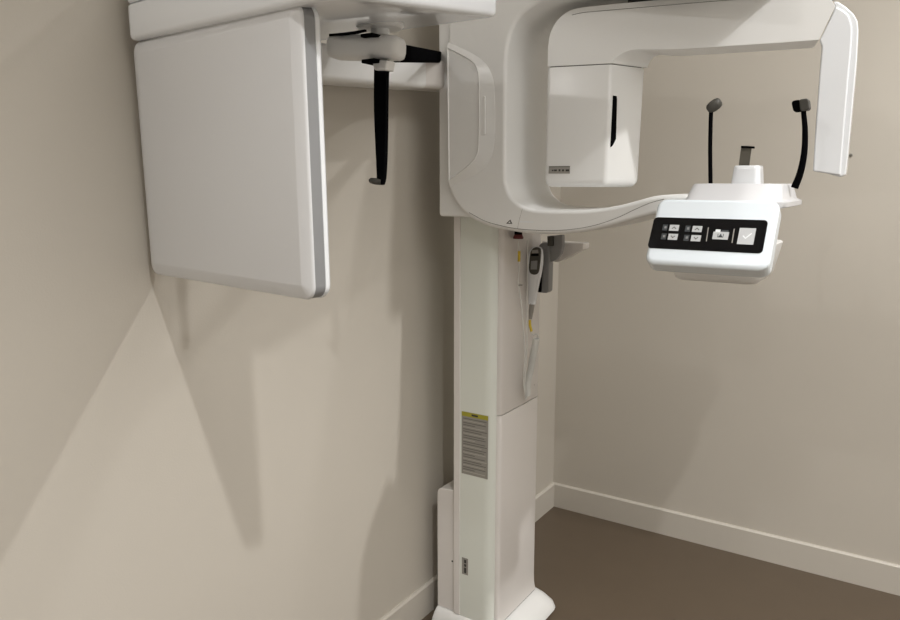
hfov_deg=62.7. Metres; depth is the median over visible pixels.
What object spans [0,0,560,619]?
wall
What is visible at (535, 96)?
machine
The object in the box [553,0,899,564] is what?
wall
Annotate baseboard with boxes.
[379,482,554,619]
[554,482,899,595]
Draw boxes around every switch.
[524,240,543,398]
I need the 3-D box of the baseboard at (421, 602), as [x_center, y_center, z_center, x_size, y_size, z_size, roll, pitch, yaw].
[-0.671,1.135,1.595,0.012,0.110,4.200,6,12,32]
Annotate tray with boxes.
[542,241,588,261]
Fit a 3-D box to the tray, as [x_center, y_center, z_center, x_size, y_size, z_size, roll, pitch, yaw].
[0.364,-0.185,2.333,0.140,0.063,0.050,6,12,32]
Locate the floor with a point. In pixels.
(590, 567)
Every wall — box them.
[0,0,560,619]
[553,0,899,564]
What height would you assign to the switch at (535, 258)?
0.498 m
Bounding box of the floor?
[422,507,899,619]
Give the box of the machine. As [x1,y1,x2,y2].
[128,0,858,619]
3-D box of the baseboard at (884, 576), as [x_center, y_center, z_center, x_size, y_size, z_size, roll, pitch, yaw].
[1.810,0.981,2.470,3.188,0.110,0.012,6,12,32]

